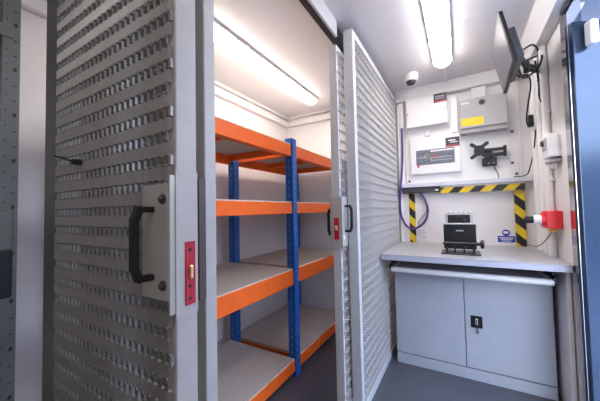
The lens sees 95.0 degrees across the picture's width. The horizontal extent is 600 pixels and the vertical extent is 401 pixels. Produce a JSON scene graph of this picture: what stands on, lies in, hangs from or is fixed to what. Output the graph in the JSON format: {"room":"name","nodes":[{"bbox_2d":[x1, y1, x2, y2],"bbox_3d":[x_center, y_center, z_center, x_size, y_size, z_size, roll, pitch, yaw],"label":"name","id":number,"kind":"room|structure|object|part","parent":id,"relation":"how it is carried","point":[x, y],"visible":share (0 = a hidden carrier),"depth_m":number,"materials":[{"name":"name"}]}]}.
{"room":"tool storage room","nodes":[
{"label":"tool storage room","id":0,"kind":"room"},
{"bbox_2d":[15,0,287,400],"bbox_3d":[-1.223,0.105,1.490,0.100,2.250,4.140,-2,-2,30],"label":"wall","id":1,"kind":"structure","parent":0,"point":[259,234],"depth_m":1.33,"materials":[{"name":"paint"}]},
{"bbox_2d":[21,0,289,127],"bbox_3d":[-0.981,-0.956,1.837,0.045,0.115,3.340,-2,-2,30],"label":"trim","id":2,"kind":"structure","parent":1,"relation":"attached to","point":[38,7],"depth_m":2.49,"materials":[{"name":"white paint"}]},
{"bbox_2d":[217,303,287,346],"bbox_3d":[-1.152,1.182,1.422,0.012,0.090,4.140,-2,-2,30],"label":"baseboard","id":3,"kind":"structure","parent":1,"relation":"attached to","point":[263,318],"depth_m":2.65,"materials":[{"name":"white paint"}]},
{"bbox_2d":[135,0,534,117],"bbox_3d":[-0.186,-1.103,0.912,2.360,0.081,4.140,-2,-2,30],"label":"ceiling","id":4,"kind":"structure","parent":0,"point":[393,33],"depth_m":1.79,"materials":[{"name":"white paint"}]},
{"bbox_2d":[214,19,318,104],"bbox_3d":[-0.241,-0.989,2.110,0.137,0.060,1.467,-2,-2,30],"label":"ceiling light","id":5,"kind":"object","parent":4,"relation":"attached to","point":[223,37],"visible":0.74,"depth_m":1.95,"materials":[{"name":"white plastic"}]},
{"bbox_2d":[299,0,375,97],"bbox_3d":[0.230,-0.997,1.675,0.049,0.095,2.120,-2,-2,30],"label":"door track","id":6,"kind":"object","parent":4,"relation":"attached to","point":[318,10],"visible":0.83,"depth_m":1.49,"materials":[{"name":"black metal"}]},
{"bbox_2d":[327,44,374,400],"bbox_3d":[0.361,0.131,1.793,0.154,2.155,0.636,-2,-2,30],"label":"door","id":7,"kind":"structure","parent":6,"relation":"hanging from","point":[338,211],"depth_m":1.55,"materials":[{"name":"grey metal"}]},
{"bbox_3d":[0.180,0.125,1.593,0.044,0.153,0.019,-2,-2,23],"label":"handle","id":8,"kind":"part","parent":7,"relation":"part of","materials":[{"name":"black plastic"}]},
{"bbox_3d":[0.203,0.157,1.526,0.028,0.120,0.002,-2,-2,30],"label":"strike plate","id":9,"kind":"part","parent":7,"relation":"part of","materials":[{"name":"red metal"}]},
{"bbox_3d":[0.234,0.123,1.583,0.072,0.290,0.126,-2,-2,30],"label":"lock plate","id":10,"kind":"part","parent":7,"relation":"part of","materials":[{"name":"grey metal"}]},
{"bbox_3d":[0.272,0.101,1.540,0.052,0.154,0.018,-3,-3,36],"label":"handle","id":11,"kind":"part","parent":7,"relation":"part of","materials":[{"name":"black plastic"}]},
{"bbox_2d":[403,71,418,86],"bbox_3d":[0.915,-0.992,2.271,0.120,0.089,0.121,0,-2,-27],"label":"dome camera","id":12,"kind":"object","parent":4,"relation":"attached to","point":[409,78],"visible":1,"depth_m":2.23,"materials":[{"name":"white plastic"}]},
{"bbox_2d":[420,0,452,67],"bbox_3d":[0.748,-1.031,1.511,0.137,0.060,1.292,-2,-2,30],"label":"ceiling light","id":13,"kind":"object","parent":4,"relation":"attached to","point":[436,13],"visible":1,"depth_m":1.63,"materials":[{"name":"white plastic"}]},
{"bbox_2d":[442,66,447,81],"bbox_3d":[1.171,-1.035,2.222,0.025,0.018,0.354,-2,-2,30],"label":"conduit","id":14,"kind":"object","parent":4,"relation":"attached to","point":[443,68],"visible":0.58,"depth_m":2.23,"materials":[{"name":"white paint"}]},
{"bbox_2d":[287,72,536,317],"bbox_3d":[0.866,0.107,2.724,2.460,2.250,0.100,-2,-2,30],"label":"wall","id":15,"kind":"structure","parent":0,"point":[493,212],"depth_m":2.53,"materials":[{"name":"paint"}]},
{"bbox_2d":[288,98,381,127],"bbox_3d":[0.344,-0.942,2.971,1.094,0.115,0.045,-2,-2,30],"label":"trim","id":16,"kind":"structure","parent":15,"relation":"attached to","point":[324,117],"depth_m":3.09,"materials":[{"name":"white paint"}]},
{"bbox_2d":[304,304,385,327],"bbox_3d":[0.404,1.204,2.903,1.178,0.090,0.012,-2,-2,30],"label":"baseboard","id":17,"kind":"structure","parent":15,"relation":"attached to","point":[304,304],"depth_m":2.93,"materials":[{"name":"white paint"}]},
{"bbox_2d":[397,104,403,241],"bbox_3d":[0.953,-0.266,2.607,0.025,1.303,0.030,-2,-2,30],"label":"cable trunking","id":18,"kind":"object","parent":15,"relation":"attached to","point":[398,108],"visible":0.86,"depth_m":2.60,"materials":[{"name":"white plastic"}]},
{"bbox_2d":[399,103,405,183],"bbox_3d":[0.971,-0.532,2.597,0.032,0.773,0.040,-2,-2,30],"label":"cable trunking","id":19,"kind":"object","parent":15,"relation":"attached to","point":[401,105],"visible":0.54,"depth_m":2.58,"materials":[{"name":"white plastic"}]},
{"bbox_2d":[409,194,416,241],"bbox_3d":[1.047,0.160,2.557,0.053,0.449,0.003,-2,-2,30],"label":"tape","id":20,"kind":"object","parent":15,"relation":"attached to","point":[412,213],"visible":1,"depth_m":2.56,"materials":[{"name":"yellow plastic"}]},
{"bbox_2d":[416,228,428,240],"bbox_3d":[1.119,0.309,2.512,0.100,0.110,0.002,-2,-2,30],"label":"paper notice","id":21,"kind":"object","parent":15,"relation":"attached to","point":[422,233],"visible":0.98,"depth_m":2.51,"materials":[{"name":"grey paper"}]},
{"bbox_2d":[395,69,517,104],"bbox_3d":[1.308,-0.988,2.390,0.920,0.105,0.075,-2,-2,30],"label":"trim","id":22,"kind":"structure","parent":15,"relation":"attached to","point":[487,78],"depth_m":2.35,"materials":[{"name":"white paint"}]},
{"bbox_2d":[404,80,522,183],"bbox_3d":[1.343,-0.551,2.343,0.855,0.772,0.102,-2,-2,30],"label":"backboard","id":23,"kind":"object","parent":15,"relation":"attached to","point":[510,165],"depth_m":2.26,"materials":[{"name":"white plastic"}]},
{"bbox_2d":[406,92,447,129],"bbox_3d":[1.134,-0.794,2.464,0.330,0.267,0.092,-2,-2,30],"label":"box","id":24,"kind":"object","parent":23,"relation":"attached to","point":[430,110],"visible":1,"depth_m":2.42,"materials":[{"name":"white plastic"}]},
{"bbox_2d":[425,129,429,136],"bbox_3d":[1.152,-0.608,2.482,0.040,0.058,0.035,-2,-2,30],"label":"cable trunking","id":25,"kind":"object","parent":23,"relation":"attached to","point":[427,132],"visible":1,"depth_m":2.47,"materials":[{"name":"white plastic"}]},
{"bbox_2d":[410,133,460,174],"bbox_3d":[1.196,-0.406,2.443,0.400,0.330,0.049,-2,-2,30],"label":"panel","id":26,"kind":"object","parent":23,"relation":"attached to","point":[440,153],"visible":1,"depth_m":2.42,"materials":[{"name":"white plastic"}]},
{"bbox_2d":[450,96,457,133],"bbox_3d":[1.330,-0.737,2.375,0.055,0.310,0.045,-2,-2,30],"label":"conduit","id":27,"kind":"object","parent":23,"relation":"attached to","point":[453,100],"visible":0.96,"depth_m":2.35,"materials":[{"name":"white plastic"}]},
{"bbox_2d":[470,86,485,98],"bbox_3d":[1.484,-0.885,2.292,0.105,0.111,0.040,-2,-2,30],"label":"conduit","id":28,"kind":"object","parent":23,"relation":"attached to","point":[480,91],"visible":0.58,"depth_m":2.27,"materials":[{"name":"white plastic"}]},
{"bbox_3d":[1.450,-0.404,2.224,0.132,0.136,0.012,-2,-2,30],"label":"mount plate","id":29,"kind":"part","parent":23,"relation":"part of","materials":[{"name":"black plastic"}]},
{"bbox_2d":[459,93,507,135],"bbox_3d":[1.487,-0.696,2.242,0.319,0.278,0.114,-2,-2,30],"label":"control box","id":30,"kind":"object","parent":23,"relation":"attached to","point":[484,114],"visible":0.94,"depth_m":2.20,"materials":[{"name":"metal"}]},
{"bbox_3d":[1.520,-0.378,2.228,0.246,0.191,0.091,-2,-2,30],"label":"screen bracket","id":31,"kind":"part","parent":23,"relation":"part of","materials":[{"name":"black metal"}]},
{"bbox_3d":[1.541,-0.351,2.239,0.097,0.138,0.050,-2,-2,30],"label":"wall plate","id":32,"kind":"part","parent":23,"relation":"part of","materials":[{"name":"black plastic"}]},
{"bbox_3d":[1.552,-0.387,2.199,0.150,0.068,0.020,-2,-2,30],"label":"arm","id":33,"kind":"part","parent":23,"relation":"part of","materials":[{"name":"black plastic"}]},
{"bbox_2d":[402,176,531,193],"bbox_3d":[1.359,-0.115,2.333,0.940,0.100,0.084,-2,-2,30],"label":"wall ledge","id":34,"kind":"object","parent":15,"relation":"attached to","point":[511,180],"depth_m":2.31,"materials":[{"name":"white paint"}]},
{"bbox_2d":[399,128,428,229],"bbox_3d":[1.029,-0.207,2.512,0.251,0.946,0.067,-2,-2,22],"label":"cable","id":35,"kind":"object","parent":34,"relation":"hanging from","point":[401,175],"visible":1,"depth_m":2.54,"materials":[{"name":"purple plastic"}]},
{"bbox_3d":[1.098,-0.095,2.495,0.310,0.050,0.065,-2,-2,30],"label":"power strip","id":36,"kind":"part","parent":34,"relation":"part of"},
{"bbox_2d":[441,183,524,192],"bbox_3d":[1.470,-0.098,2.244,0.575,0.050,0.002,-2,-2,30],"label":"tape","id":37,"kind":"object","parent":34,"relation":"attached to","point":[519,186],"visible":1,"depth_m":2.23,"materials":[{"name":"yellow plastic"}]},
{"bbox_2d":[514,131,535,176],"bbox_3d":[1.689,-0.358,2.016,0.094,0.348,0.244,-1,-2,3],"label":"lead","id":38,"kind":"object","parent":34,"relation":"on","point":[535,131],"visible":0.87,"depth_m":2.01,"materials":[{"name":"plastic"}]},
{"bbox_2d":[498,230,514,242],"bbox_3d":[1.651,0.283,2.201,0.112,0.102,0.003,-2,-2,30],"label":"safety sign","id":39,"kind":"object","parent":15,"relation":"attached to","point":[505,238],"visible":1,"depth_m":2.20,"materials":[{"name":"plastic"}]},
{"bbox_3d":[1.651,0.309,2.200,0.112,0.050,0.002,-2,-2,30],"label":"text panel","id":40,"kind":"part","parent":39,"relation":"part of","materials":[{"name":"blue plastic"}]},
{"bbox_2d":[514,190,526,246],"bbox_3d":[1.720,0.134,2.148,0.063,0.443,0.030,-2,-2,30],"label":"tape","id":41,"kind":"object","parent":15,"relation":"attached to","point":[519,195],"visible":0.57,"depth_m":2.14,"materials":[{"name":"yellow plastic"}]},
{"bbox_2d":[265,322,562,400],"bbox_3d":[-0.137,1.234,0.827,2.360,0.100,4.140,-2,-2,30],"label":"floor","id":42,"kind":"structure","parent":0,"point":[317,380],"depth_m":1.78,"materials":[{"name":"grey plastic"}]},
{"bbox_2d":[0,0,20,400],"bbox_3d":[-1.415,0.108,0.780,0.244,2.200,0.822,-2,-2,30],"label":"door","id":43,"kind":"structure","parent":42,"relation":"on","point":[10,10],"depth_m":1.06,"materials":[{"name":"grey metal"}]},
{"bbox_2d":[0,298,8,312],"bbox_3d":[-1.414,0.393,0.761,0.244,0.050,0.802,-2,-2,30],"label":"shelf","id":44,"kind":"object","parent":43,"relation":"attached to","point":[4,303],"depth_m":1.04,"materials":[{"name":"grey metal"}]},
{"bbox_2d":[0,251,11,298],"bbox_3d":[-1.308,0.281,0.939,0.235,0.178,0.410,-2,-2,30],"label":"crate","id":45,"kind":"object","parent":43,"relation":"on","point":[5,256],"visible":0.93,"depth_m":1.04,"materials":[{"name":"plastic"}]},
{"bbox_2d":[0,210,12,250],"bbox_3d":[-1.309,0.114,0.949,0.236,0.154,0.400,-2,-2,30],"label":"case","id":46,"kind":"object","parent":45,"relation":"on","point":[6,216],"visible":1,"depth_m":1.04,"materials":[{"name":"grey metal"}]},
{"bbox_2d":[0,21,13,38],"bbox_3d":[-1.436,-0.666,0.800,0.244,0.050,0.802,-2,-2,30],"label":"shelf","id":47,"kind":"object","parent":43,"relation":"attached to","point":[6,27],"depth_m":1.07,"materials":[{"name":"grey metal"}]},
{"bbox_2d":[42,0,87,400],"bbox_3d":[-0.732,0.073,0.858,0.097,2.248,0.075,-2,-2,30],"label":"post","id":48,"kind":"object","parent":42,"relation":"on","point":[48,364],"visible":0.25,"depth_m":0.83,"materials":[{"name":"grey metal"}]},
{"bbox_2d":[53,0,205,400],"bbox_3d":[-0.461,0.139,0.659,0.558,2.090,0.120,-2,-2,30],"label":"door","id":49,"kind":"structure","parent":48,"relation":"attached to","point":[172,223],"depth_m":0.59,"materials":[{"name":"grey metal"}]},
{"bbox_2d":[53,155,81,164],"bbox_3d":[-0.588,-0.104,0.694,0.071,0.025,0.026,-1,-2,-3],"label":"wire hook","id":50,"kind":"object","parent":49,"relation":"attached to","point":[72,161],"visible":1,"depth_m":0.69,"materials":[{"name":"black metal"}]},
{"bbox_3d":[-0.298,0.082,0.521,0.019,0.143,0.045,-3,-3,37],"label":"handle","id":51,"kind":"part","parent":49,"relation":"part of","materials":[{"name":"black plastic"}]},
{"bbox_3d":[-0.262,0.084,0.555,0.088,0.260,0.063,-2,-2,30],"label":"lock plate","id":52,"kind":"part","parent":49,"relation":"part of","materials":[{"name":"grey metal"}]},
{"bbox_3d":[-0.215,0.141,0.539,0.002,0.122,0.023,-2,-2,30],"label":"strike plate","id":53,"kind":"part","parent":49,"relation":"part of","materials":[{"name":"red metal"}]},
{"bbox_3d":[-0.229,0.079,0.584,0.066,0.250,0.018,-2,-2,30],"label":"plate","id":54,"kind":"part","parent":49,"relation":"part of","materials":[{"name":"grey metal"}]},
{"bbox_2d":[86,0,217,400],"bbox_3d":[-0.471,0.065,0.791,0.605,2.248,0.042,-2,-2,30],"label":"mesh panel","id":55,"kind":"object","parent":42,"relation":"on","point":[204,9],"visible":0.14,"depth_m":0.65,"materials":[{"name":"grey metal"}]},
{"bbox_3d":[-0.225,0.055,0.652,0.040,2.248,0.034,-2,-2,30],"label":"post","id":56,"kind":"part","parent":55,"relation":"part of","materials":[{"name":"grey metal"}]},
{"bbox_2d":[87,111,349,400],"bbox_3d":[-0.319,0.398,2.087,0.629,1.672,2.144,-2,-2,30],"label":"shelving rack","id":57,"kind":"object","parent":42,"relation":"on","point":[255,362],"visible":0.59,"depth_m":1.97,"materials":[{"name":"orange metal"}]},
{"bbox_3d":[-0.568,0.489,1.657,0.609,0.018,1.010,-2,-2,30],"label":"shelf panel","id":58,"kind":"part","parent":57,"relation":"part of","materials":[{"name":"grey wood"}]},
{"bbox_3d":[-0.587,-0.399,1.690,0.609,0.018,1.010,-2,-2,30],"label":"shelf panel","id":59,"kind":"part","parent":57,"relation":"part of","materials":[{"name":"orange metal"}]},
{"bbox_3d":[-0.555,1.111,1.634,0.609,0.018,1.010,-2,-2,30],"label":"shelf panel","id":60,"kind":"part","parent":57,"relation":"part of","materials":[{"name":"grey wood"}]},
{"bbox_3d":[-0.045,0.511,2.550,0.609,0.018,0.920,-2,-2,30],"label":"shelf panel","id":61,"kind":"part","parent":57,"relation":"part of","materials":[{"name":"grey wood"}]},
{"bbox_3d":[-0.064,-0.377,2.583,0.609,0.018,0.920,-2,-2,30],"label":"shelf panel","id":62,"kind":"part","parent":57,"relation":"part of","materials":[{"name":"orange metal"}]},
{"bbox_3d":[-0.032,1.133,2.527,0.609,0.018,0.920,-2,-2,30],"label":"shelf panel","id":63,"kind":"part","parent":57,"relation":"part of","materials":[{"name":"grey wood"}]},
{"bbox_2d":[343,28,400,400],"bbox_3d":[0.611,0.114,2.094,0.055,2.200,1.235,-2,-2,30],"label":"mesh panel","id":64,"kind":"object","parent":42,"relation":"on","point":[363,390],"visible":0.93,"depth_m":1.78,"materials":[{"name":"grey metal"}]},
{"bbox_2d":[395,272,558,400],"bbox_3d":[1.229,0.852,2.043,0.908,0.695,0.478,-2,-2,30],"label":"base cabinet","id":65,"kind":"object","parent":42,"relation":"on","point":[497,333],"visible":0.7,"depth_m":1.81,"materials":[{"name":"grey metal"}]},
{"bbox_3d":[0.923,0.817,1.978,0.446,0.614,0.020,-2,-2,30],"label":"door","id":66,"kind":"part","parent":65,"relation":"part of","materials":[{"name":"grey metal"}]},
{"bbox_3d":[1.168,0.804,1.820,0.066,0.078,0.006,-2,-2,30],"label":"lock plate","id":67,"kind":"part","parent":65,"relation":"part of","materials":[{"name":"black plastic"}]},
{"bbox_3d":[1.316,0.800,1.748,0.456,0.614,0.020,-2,-2,30],"label":"door","id":68,"kind":"part","parent":65,"relation":"part of","materials":[{"name":"grey metal"}]},
{"bbox_2d":[381,242,577,400],"bbox_3d":[1.200,0.781,1.998,0.996,0.835,0.783,-2,-2,30],"label":"desk","id":69,"kind":"object","parent":42,"relation":"on","point":[495,256],"visible":0.75,"depth_m":1.63,"materials":[{"name":"grey laminate"}]},
{"bbox_2d":[441,212,484,255],"bbox_3d":[1.113,0.222,1.897,0.248,0.279,0.213,-2,-2,30],"label":"instrument","id":70,"kind":"object","parent":69,"relation":"on","point":[459,229],"visible":1,"depth_m":1.87,"materials":[{"name":"black metal"}]},
{"bbox_3d":[1.143,0.134,1.983,0.142,0.068,0.016,-2,-2,30],"label":"panel","id":71,"kind":"part","parent":70,"relation":"part of","materials":[{"name":"black plastic"}]},
{"bbox_3d":[1.079,0.287,1.841,0.215,0.020,0.050,-2,-2,30],"label":"clamp rod","id":72,"kind":"part","parent":70,"relation":"part of","materials":[{"name":"black metal"}]},
{"bbox_3d":[1.107,0.357,1.893,0.230,0.008,0.200,-2,-2,30],"label":"plate","id":73,"kind":"part","parent":70,"relation":"part of","materials":[{"name":"black metal"}]},
{"bbox_3d":[1.172,0.283,1.770,0.022,0.055,0.055,-2,-2,30],"label":"knob","id":74,"kind":"part","parent":70,"relation":"part of","materials":[{"name":"black plastic"}]},
{"bbox_2d":[390,260,557,285],"bbox_3d":[1.128,0.450,1.910,0.909,0.094,0.385,-2,-2,30],"label":"tray","id":75,"kind":"object","parent":69,"relation":"attached to","point":[547,278],"visible":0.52,"depth_m":1.82,"materials":[{"name":"white paint"}]},
{"bbox_3d":[1.630,0.784,1.773,0.020,0.795,0.720,-2,-2,30],"label":"panel","id":76,"kind":"part","parent":69,"relation":"part of","materials":[{"name":"white paint"}]},
{"bbox_2d":[546,22,580,400],"bbox_3d":[0.790,0.020,0.314,0.045,2.250,4.140,-2,-2,30],"label":"wall","id":77,"kind":"structure","parent":0,"point":[553,48],"depth_m":1.55,"materials":[{"name":"paint"}]},
{"bbox_2d":[492,10,538,93],"bbox_3d":[1.254,-0.816,1.638,0.713,0.269,0.235,0,-3,-38],"label":"wall monitor","id":78,"kind":"object","parent":77,"relation":"attached to","point":[507,52],"visible":0.79,"depth_m":1.47,"materials":[{"name":"black plastic"}]},
{"bbox_2d":[517,74,531,127],"bbox_3d":[1.430,-0.657,1.740,0.514,0.289,0.053,1,-3,-45],"label":"lead","id":79,"kind":"object","parent":78,"relation":"attached to","point":[517,74],"visible":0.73,"depth_m":1.79,"materials":[{"name":"black plastic"}]},
{"bbox_3d":[1.295,-0.824,1.606,0.228,0.055,0.018,1,-3,-41],"label":"fore arm","id":80,"kind":"part","parent":78,"relation":"part of","materials":[{"name":"black metal"}]},
{"bbox_2d":[518,55,542,78],"bbox_3d":[1.372,-0.842,1.694,0.387,0.204,0.120,0,-2,-29],"label":"lead","id":81,"kind":"object","parent":78,"relation":"attached to","point":[541,59],"visible":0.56,"depth_m":1.70,"materials":[{"name":"black plastic"}]},
{"bbox_2d":[523,44,539,83],"bbox_3d":[1.380,-0.854,1.653,0.494,0.220,0.034,0,-3,-37],"label":"lead","id":82,"kind":"object","parent":78,"relation":"attached to","point":[529,45],"visible":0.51,"depth_m":1.71,"materials":[{"name":"black plastic"}]},
{"bbox_3d":[1.470,-0.827,1.727,0.201,0.063,0.018,0,-2,-28],"label":"arm","id":83,"kind":"part","parent":78,"relation":"part of","materials":[{"name":"black metal"}]},
{"bbox_2d":[534,61,540,101],"bbox_3d":[1.521,-0.757,1.753,0.035,0.285,0.062,-2,-2,30],"label":"lead","id":84,"kind":"object","parent":78,"relation":"hanging from","point":[535,62],"visible":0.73,"depth_m":1.76,"materials":[{"name":"black plastic"}]},
{"bbox_2d":[527,114,536,130],"bbox_3d":[1.627,-0.540,1.906,0.075,0.110,0.090,-2,-2,30],"label":"socket","id":85,"kind":"object","parent":77,"relation":"attached to","point":[532,122],"visible":0.59,"depth_m":1.90,"materials":[{"name":"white plastic"}]},
{"bbox_3d":[1.640,-0.530,1.898,0.045,0.090,0.090,-2,-2,30],"label":"plate","id":86,"kind":"part","parent":85,"relation":"part of","materials":[{"name":"white plastic"}]},
{"bbox_2d":[528,72,542,250],"bbox_3d":[1.677,-0.306,1.947,0.047,1.311,0.068,-2,-2,30],"label":"conduit","id":87,"kind":"object","parent":77,"relation":"attached to","point":[532,96],"visible":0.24,"depth_m":1.94,"materials":[{"name":"white plastic"}]},
{"bbox_2d":[533,57,548,253],"bbox_3d":[1.605,-0.310,1.821,0.043,1.311,0.064,-2,-2,30],"label":"conduit","id":88,"kind":"object","parent":77,"relation":"attached to","point":[537,101],"visible":0.37,"depth_m":1.81,"materials":[{"name":"white plastic"}]},
{"bbox_2d":[520,0,565,74],"bbox_3d":[1.259,-1.028,1.351,0.115,0.100,1.760,-2,-2,30],"label":"trim","id":89,"kind":"structure","parent":77,"relation":"attached to","point":[544,18],"depth_m":1.57,"materials":[{"name":"white paint"}]},
{"bbox_2d":[538,45,557,256],"bbox_3d":[1.540,-0.312,1.708,0.043,1.311,0.064,-2,-2,30],"label":"conduit","id":90,"kind":"object","parent":77,"relation":"attached to","point":[543,72],"visible":0.67,"depth_m":1.70,"materials":[{"name":"white plastic"}]},
{"bbox_2d":[540,133,561,169],"bbox_3d":[1.371,-0.262,1.451,0.078,0.206,0.383,-2,-2,30],"label":"switch","id":91,"kind":"object","parent":77,"relation":"attached to","point":[550,144],"visible":1,"depth_m":1.44,"materials":[{"name":"white plastic"}]},
{"bbox_2d":[542,138,546,151],"bbox_3d":[1.440,-0.326,1.622,0.006,0.070,0.080,-2,-2,30],"label":"switch plate","id":92,"kind":"object","parent":91,"relation":"attached to","point":[544,140],"depth_m":1.61,"materials":[{"name":"white plastic"}]},
{"bbox_2d":[540,211,562,231],"bbox_3d":[1.481,0.123,1.625,0.088,0.125,0.095,-2,-2,30],"label":"socket","id":93,"kind":"object","parent":77,"relation":"attached to","point":[551,220],"visible":0.97,"depth_m":1.59,"materials":[{"name":"red plastic"}]},
{"bbox_2d":[524,214,541,224],"bbox_3d":[1.407,0.116,1.665,0.080,0.061,0.061,-2,-2,30],"label":"plug","id":94,"kind":"object","parent":93,"relation":"attached to","point":[535,219],"visible":1,"depth_m":1.65,"materials":[{"name":"white plastic"}]},
{"bbox_2d":[559,0,599,400],"bbox_3d":[1.553,0.054,0.868,0.837,2.190,1.468,-2,-2,30],"label":"door","id":95,"kind":"structure","parent":77,"relation":"in","point":[579,21],"depth_m":1.35,"materials":[{"name":"metal"}]},
{"bbox_3d":[1.269,-0.986,1.275,0.012,0.044,0.360,-2,-2,30],"label":"closer arm","id":96,"kind":"part","parent":95,"relation":"part of","materials":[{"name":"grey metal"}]}
]}

